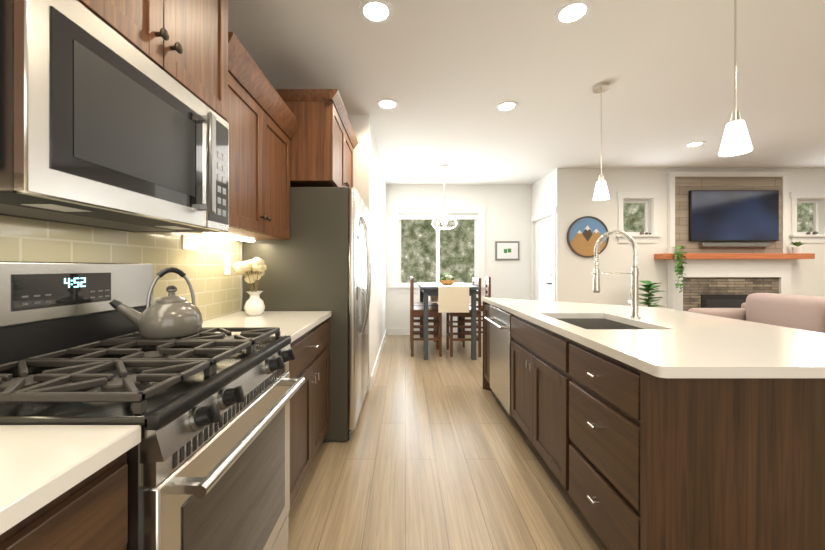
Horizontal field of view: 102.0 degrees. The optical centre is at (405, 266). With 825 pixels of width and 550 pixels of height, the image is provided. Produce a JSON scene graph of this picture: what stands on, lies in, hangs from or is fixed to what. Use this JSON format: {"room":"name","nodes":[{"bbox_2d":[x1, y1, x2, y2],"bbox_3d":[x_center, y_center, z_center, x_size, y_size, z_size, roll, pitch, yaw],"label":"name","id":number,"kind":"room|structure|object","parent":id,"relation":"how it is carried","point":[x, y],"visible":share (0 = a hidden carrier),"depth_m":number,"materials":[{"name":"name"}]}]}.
{"room":"kitchen and living room","nodes":[
{"label":"kitchen and living room","id":0,"kind":"room"},
{"bbox_2d":[209,241,242,319],"bbox_3d":[-1.200,-0.130,0.520,0.120,2.700,5.440,0,0,0],"label":"wall","id":1,"kind":"structure","parent":0,"point":[241,279],"depth_m":2.32,"materials":[{"name":"white paint"}]},
{"bbox_2d":[0,215,240,320],"bbox_3d":[-1.140,0.058,0.605,0.001,0.495,3.410,0,0,0],"label":"backsplash","id":2,"kind":"structure","parent":1,"relation":"attached to","point":[217,292],"depth_m":1.49,"materials":[{"name":"tile"}]},
{"bbox_2d":[182,235,197,250],"bbox_3d":[-1.135,-0.128,1.762,0.008,0.075,0.125,0,0,0],"label":"outlet","id":3,"kind":"object","parent":2,"relation":"attached to","point":[189,242],"visible":1,"depth_m":1.75,"materials":[{"name":"white plastic"}]},
{"bbox_2d":[224,255,230,274],"bbox_3d":[-1.135,-0.013,2.127,0.008,0.125,0.075,0,0,0],"label":"outlet","id":4,"kind":"object","parent":2,"relation":"attached to","point":[227,264],"visible":1,"depth_m":2.12,"materials":[{"name":"white plastic"}]},
{"bbox_2d":[77,0,227,120],"bbox_3d":[-0.919,-0.963,1.029,0.438,0.705,0.848,0,0,0],"label":"upper cabinet","id":5,"kind":"object","parent":1,"relation":"attached to","point":[183,43],"visible":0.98,"depth_m":1.13,"materials":[{"name":"brown wood"}]},
{"bbox_2d":[0,0,228,231],"bbox_3d":[-0.916,-0.375,1.030,0.444,0.462,0.753,0,0,0],"label":"microwave","id":6,"kind":"object","parent":5,"relation":"attached to","point":[104,125],"visible":1,"depth_m":0.82,"materials":[{"name":"silver metal"}]},
{"bbox_2d":[196,32,299,239],"bbox_3d":[-0.934,-0.591,1.859,0.408,0.808,0.893,0,0,0],"label":"upper cabinet","id":7,"kind":"object","parent":1,"relation":"attached to","point":[263,122],"visible":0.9,"depth_m":1.79,"materials":[{"name":"brown wood"}]},
{"bbox_2d":[203,232,254,241],"bbox_3d":[-1.055,-0.178,2.030,0.050,0.013,0.500,0,0,0],"label":"under-cabinet light","id":8,"kind":"object","parent":7,"relation":"attached to","point":[226,236],"visible":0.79,"depth_m":1.95,"materials":[{"name":"white"}]},
{"bbox_2d":[275,89,357,187],"bbox_3d":[-0.799,-0.905,2.752,0.678,0.610,0.967,0,0,0],"label":"upper cabinet","id":9,"kind":"object","parent":1,"relation":"attached to","point":[323,143],"visible":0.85,"depth_m":2.31,"materials":[{"name":"brown wood"}]},
{"bbox_2d":[348,114,370,392],"bbox_3d":[-0.805,-0.130,3.300,0.910,2.700,0.120,0,0,0],"label":"wall","id":10,"kind":"structure","parent":0,"point":[361,125],"depth_m":3.24,"materials":[{"name":"white paint"}]},
{"bbox_2d":[371,123,385,373],"bbox_3d":[-0.410,-0.130,4.680,0.120,2.700,2.640,0,0,0],"label":"wall","id":11,"kind":"structure","parent":0,"point":[378,255],"depth_m":4.18,"materials":[{"name":"white paint"}]},
{"bbox_2d":[371,328,386,387],"bbox_3d":[-0.342,1.160,4.680,0.015,0.120,2.640,0,0,0],"label":"baseboard","id":12,"kind":"structure","parent":11,"relation":"attached to","point":[377,361],"depth_m":4.08,"materials":[{"name":"white"}]},
{"bbox_2d":[287,335,607,549],"bbox_3d":[2.350,1.270,1.900,10.700,0.100,8.400,0,0,0],"label":"floor","id":13,"kind":"structure","parent":0,"point":[435,452],"depth_m":1.94,"materials":[{"name":"brown wood"}]},
{"bbox_2d":[0,437,140,549],"bbox_3d":[-0.829,0.780,0.181,0.618,0.880,0.933,0,0,0],"label":"base cabinet","id":14,"kind":"object","parent":13,"relation":"on","point":[90,512],"depth_m":0.54,"materials":[{"name":"brown wood"}]},
{"bbox_2d":[0,425,140,524],"bbox_3d":[-0.824,0.322,-0.227,0.628,0.036,1.748,0,0,0],"label":"countertop","id":15,"kind":"structure","parent":14,"relation":"on","point":[36,461],"depth_m":0.54,"materials":[{"name":"white stone"}]},
{"bbox_2d":[0,261,304,549],"bbox_3d":[-0.774,0.603,1.030,0.725,1.235,0.760,0,0,0],"label":"range","id":16,"kind":"object","parent":13,"relation":"on","point":[207,409],"visible":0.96,"depth_m":0.91,"materials":[{"name":"silver metal"}]},
{"bbox_2d":[109,267,202,338],"bbox_3d":[-0.892,0.125,1.239,0.234,0.250,0.222,0,0,0],"label":"kettle","id":17,"kind":"object","parent":16,"relation":"on","point":[171,315],"visible":1,"depth_m":1.19,"materials":[{"name":"grey metal"}]},
{"bbox_2d":[202,311,331,512],"bbox_3d":[-0.813,0.762,1.859,0.650,0.915,0.893,0,0,0],"label":"base cabinet","id":18,"kind":"object","parent":13,"relation":"on","point":[307,332],"visible":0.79,"depth_m":1.83,"materials":[{"name":"brown wood"}]},
{"bbox_2d":[233,257,266,315],"bbox_3d":[-0.966,0.120,2.101,0.208,0.367,0.218,0,0,0],"label":"vase","id":19,"kind":"object","parent":18,"relation":"on","point":[252,271],"visible":1,"depth_m":2.07,"materials":[{"name":"white ceramic"}]},
{"bbox_2d":[243,187,370,440],"bbox_3d":[-0.707,0.333,2.768,0.847,1.775,0.904,0,0,0],"label":"fridge","id":20,"kind":"object","parent":13,"relation":"on","point":[319,259],"visible":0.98,"depth_m":2.32,"materials":[{"name":"grey metal"}]},
{"bbox_2d":[410,276,437,347],"bbox_3d":[0.292,0.685,5.260,0.435,1.070,0.450,0,0,0],"label":"chair","id":21,"kind":"object","parent":13,"relation":"on","point":[429,304],"visible":0.29,"depth_m":5.06,"materials":[{"name":"brown wood"}]},
{"bbox_2d":[411,277,441,356],"bbox_3d":[0.292,0.685,4.750,0.435,1.070,0.450,0,0,0],"label":"chair","id":22,"kind":"object","parent":13,"relation":"on","point":[419,310],"visible":0.81,"depth_m":4.54,"materials":[{"name":"brown wood"}]},
{"bbox_2d":[417,282,479,359],"bbox_3d":[0.585,0.738,4.990,0.770,0.964,1.334,0,0,0],"label":"dining table","id":23,"kind":"object","parent":13,"relation":"on","point":[453,297],"visible":0.83,"depth_m":4.38,"materials":[{"name":"grey"}]},
{"bbox_2d":[439,273,454,284],"bbox_3d":[0.600,0.171,4.800,0.230,0.170,0.230,0,0,0],"label":"potted plant","id":24,"kind":"object","parent":23,"relation":"on","point":[450,280],"visible":1,"depth_m":4.74,"materials":[{"name":"green plant"}]},
{"bbox_2d":[446,277,480,356],"bbox_3d":[0.807,0.685,4.730,0.435,1.070,0.450,0,0,0],"label":"chair","id":25,"kind":"object","parent":13,"relation":"on","point":[478,314],"visible":0.6,"depth_m":4.52,"materials":[{"name":"brown wood"}]},
{"bbox_2d":[461,276,490,346],"bbox_3d":[1.093,0.685,5.251,0.435,1.070,0.450,0,0,7],"label":"chair","id":26,"kind":"object","parent":13,"relation":"on","point":[487,286],"visible":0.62,"depth_m":5.06,"materials":[{"name":"brown wood"}]},
{"bbox_2d":[639,280,664,306],"bbox_3d":[3.383,0.705,4.614,0.373,1.030,0.438,0,0,0],"label":"leaf plant","id":27,"kind":"object","parent":13,"relation":"on","point":[649,287],"visible":0.35,"depth_m":4.62,"materials":[{"name":"green plant"}]},
{"bbox_2d":[483,301,824,549],"bbox_3d":[1.309,0.780,2.218,1.181,0.880,2.275,0,0,0],"label":"kitchen island","id":28,"kind":"object","parent":13,"relation":"on","point":[654,428],"depth_m":1.08,"materials":[{"name":"brown wood"}]},
{"bbox_2d":[482,297,824,380],"bbox_3d":[1.352,0.322,2.210,1.155,0.036,2.380,0,0,0],"label":"island countertop","id":29,"kind":"structure","parent":28,"relation":"on","point":[674,345],"depth_m":1.35,"materials":[{"name":"white stone"}]},
{"bbox_2d":[592,230,640,317],"bbox_3d":[1.261,0.042,2.018,0.284,0.524,0.093,0,0,0],"label":"faucet","id":30,"kind":"object","parent":29,"relation":"on","point":[633,300],"visible":1,"depth_m":1.99,"materials":[{"name":"silver metal"}]},
{"bbox_2d":[654,172,814,311],"bbox_3d":[4.790,-0.095,4.887,2.140,2.630,0.220,0,0,0],"label":"fireplace","id":31,"kind":"object","parent":13,"relation":"on","point":[725,277],"visible":0.4,"depth_m":4.93,"materials":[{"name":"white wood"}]},
{"bbox_2d":[667,246,687,292],"bbox_3d":[3.892,0.036,4.797,0.203,0.670,0.236,0,0,0],"label":"mantel plant","id":32,"kind":"object","parent":31,"relation":"on","point":[680,269],"visible":1,"depth_m":4.72,"materials":[{"name":"green plant"}]},
{"bbox_2d":[689,190,778,246],"bbox_3d":[4.850,-0.713,4.920,1.300,0.835,0.070,0,0,0],"label":"tv","id":33,"kind":"object","parent":31,"relation":"attached to","point":[733,215],"visible":1,"depth_m":4.91,"materials":[{"name":"black"}]},
{"bbox_2d":[790,241,805,252],"bbox_3d":[5.722,-0.285,4.870,0.234,0.177,0.148,0,0,0],"label":"mantel plant","id":34,"kind":"object","parent":31,"relation":"on","point":[797,249],"visible":0.88,"depth_m":4.84,"materials":[{"name":"green plant"}]},
{"bbox_2d":[688,293,824,332],"bbox_3d":[3.990,0.760,2.910,0.920,0.920,2.620,0,0,0],"label":"sofa","id":35,"kind":"object","parent":13,"relation":"on","point":[803,312],"visible":0.31,"depth_m":3.56,"materials":[{"name":"pink fabric"}]},
{"bbox_2d":[386,185,531,327],"bbox_3d":[0.960,-0.130,6.070,2.860,2.700,0.140,0,0,0],"label":"wall","id":36,"kind":"structure","parent":0,"point":[508,214],"depth_m":6.00,"materials":[{"name":"white paint"}]},
{"bbox_2d":[387,328,482,334],"bbox_3d":[0.975,1.160,5.993,2.590,0.120,0.015,0,0,0],"label":"baseboard","id":37,"kind":"structure","parent":36,"relation":"attached to","point":[397,331],"depth_m":5.98,"materials":[{"name":"white"}]},
{"bbox_2d":[390,205,485,292],"bbox_3d":[0.590,-0.323,6.040,1.730,1.565,0.200,0,0,0],"label":"window","id":38,"kind":"structure","parent":36,"relation":"in","point":[476,213],"depth_m":5.98,"materials":[{"name":"white wood"}]},
{"bbox_2d":[495,241,518,259],"bbox_3d":[1.825,-0.290,5.984,0.430,0.340,0.029,0,0,0],"label":"picture","id":39,"kind":"object","parent":36,"relation":"attached to","point":[506,250],"visible":1,"depth_m":5.97,"materials":[{"name":"grey"}]},
{"bbox_2d":[228,0,824,184],"bbox_3d":[2.350,-1.530,1.900,10.700,0.100,8.400,0,0,0],"label":"ceiling","id":40,"kind":"structure","parent":0,"point":[448,76],"depth_m":2.61,"materials":[{"name":"white paint"}]},
{"bbox_2d":[359,0,392,23],"bbox_3d":[-0.170,-1.476,1.930,0.196,0.006,0.196,0,0,0],"label":"recessed light","id":41,"kind":"object","parent":40,"relation":"in","point":[376,11],"visible":1,"depth_m":1.93,"materials":[{"name":"white plastic"}]},
{"bbox_2d":[377,99,397,109],"bbox_3d":[-0.165,-1.476,3.030,0.196,0.006,0.196,0,0,0],"label":"recessed light","id":42,"kind":"object","parent":40,"relation":"in","point":[387,104],"visible":1,"depth_m":3.03,"materials":[{"name":"white plastic"}]},
{"bbox_2d":[432,165,456,229],"bbox_3d":[0.570,-1.015,4.900,0.366,0.930,0.366,0,0,0],"label":"dining pendant light","id":43,"kind":"object","parent":40,"relation":"hanging from","point":[444,213],"visible":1,"depth_m":4.86,"materials":[{"name":"white glass"}]},
{"bbox_2d":[496,101,517,111],"bbox_3d":[0.930,-1.476,3.070,0.196,0.006,0.196,0,0,0],"label":"recessed light","id":44,"kind":"object","parent":40,"relation":"in","point":[505,106],"visible":1,"depth_m":3.07,"materials":[{"name":"white plastic"}]},
{"bbox_2d":[554,0,591,25],"bbox_3d":[0.970,-1.476,1.940,0.196,0.006,0.196,0,0,0],"label":"recessed light","id":45,"kind":"object","parent":40,"relation":"in","point":[572,12],"visible":1,"depth_m":1.94,"materials":[{"name":"white plastic"}]},
{"bbox_2d":[593,82,609,200],"bbox_3d":[1.600,-1.018,2.730,0.120,0.925,0.120,0,0,0],"label":"pendant light","id":46,"kind":"object","parent":40,"relation":"hanging from","point":[601,192],"visible":1,"depth_m":2.71,"materials":[{"name":"white glass"}]},
{"bbox_2d":[684,141,704,147],"bbox_3d":[3.480,-1.476,4.020,0.196,0.006,0.196,0,0,0],"label":"recessed light","id":47,"kind":"object","parent":40,"relation":"in","point":[694,144],"visible":1,"depth_m":4.02,"materials":[{"name":"white plastic"}]},
{"bbox_2d":[718,0,752,156],"bbox_3d":[1.600,-1.018,1.620,0.120,0.925,0.120,0,0,0],"label":"pendant light","id":48,"kind":"object","parent":40,"relation":"hanging from","point":[736,140],"visible":1,"depth_m":1.61,"materials":[{"name":"white glass"}]},
{"bbox_2d":[532,168,564,301],"bbox_3d":[2.330,-0.130,5.500,0.120,2.700,1.000,0,0,0],"label":"wall","id":49,"kind":"structure","parent":0,"point":[548,191],"depth_m":5.02,"materials":[{"name":"white paint"}]},
{"bbox_2d":[535,216,551,300],"bbox_3d":[2.292,0.205,5.530,0.105,2.020,0.792,0,0,0],"label":"door","id":50,"kind":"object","parent":49,"relation":"attached to","point":[543,259],"visible":0.56,"depth_m":5.61,"materials":[{"name":"white"}]},
{"bbox_2d":[531,206,556,300],"bbox_3d":[2.261,0.155,5.510,0.018,2.130,1.020,0,0,0],"label":"door frame","id":51,"kind":"structure","parent":49,"relation":"attached to","point":[548,212],"depth_m":5.12,"materials":[{"name":"white wood"}]},
{"bbox_2d":[565,168,824,307],"bbox_3d":[5.045,-0.130,5.070,5.310,2.700,0.140,0,0,0],"label":"wall","id":52,"kind":"structure","parent":0,"point":[807,275],"depth_m":5.00,"materials":[{"name":"white paint"}]},
{"bbox_2d":[567,216,608,256],"bbox_3d":[2.720,-0.450,4.982,0.616,0.616,0.032,0,0,0],"label":"picture","id":53,"kind":"object","parent":52,"relation":"attached to","point":[585,234],"visible":0.96,"depth_m":4.97,"materials":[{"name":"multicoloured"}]},
{"bbox_2d":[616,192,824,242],"bbox_3d":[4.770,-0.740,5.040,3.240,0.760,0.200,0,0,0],"label":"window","id":54,"kind":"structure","parent":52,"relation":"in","point":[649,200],"depth_m":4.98,"materials":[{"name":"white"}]},
{"bbox_2d":[640,231,817,234],"bbox_3d":[4.810,-0.505,4.970,2.637,0.048,0.060,0,0,0],"label":"decor","id":55,"kind":"object","parent":54,"relation":"on","point":[807,233],"visible":0.88,"depth_m":4.96,"materials":[{"name":"brown"}]},
{"label":"outside","id":56,"kind":"structure","parent":0,"visible":0},
{"bbox_2d":[401,203,812,282],"bbox_3d":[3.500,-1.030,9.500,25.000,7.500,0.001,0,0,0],"label":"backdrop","id":57,"kind":"structure","parent":56,"point":[418,250],"depth_m":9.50,"materials":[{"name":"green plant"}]}
]}

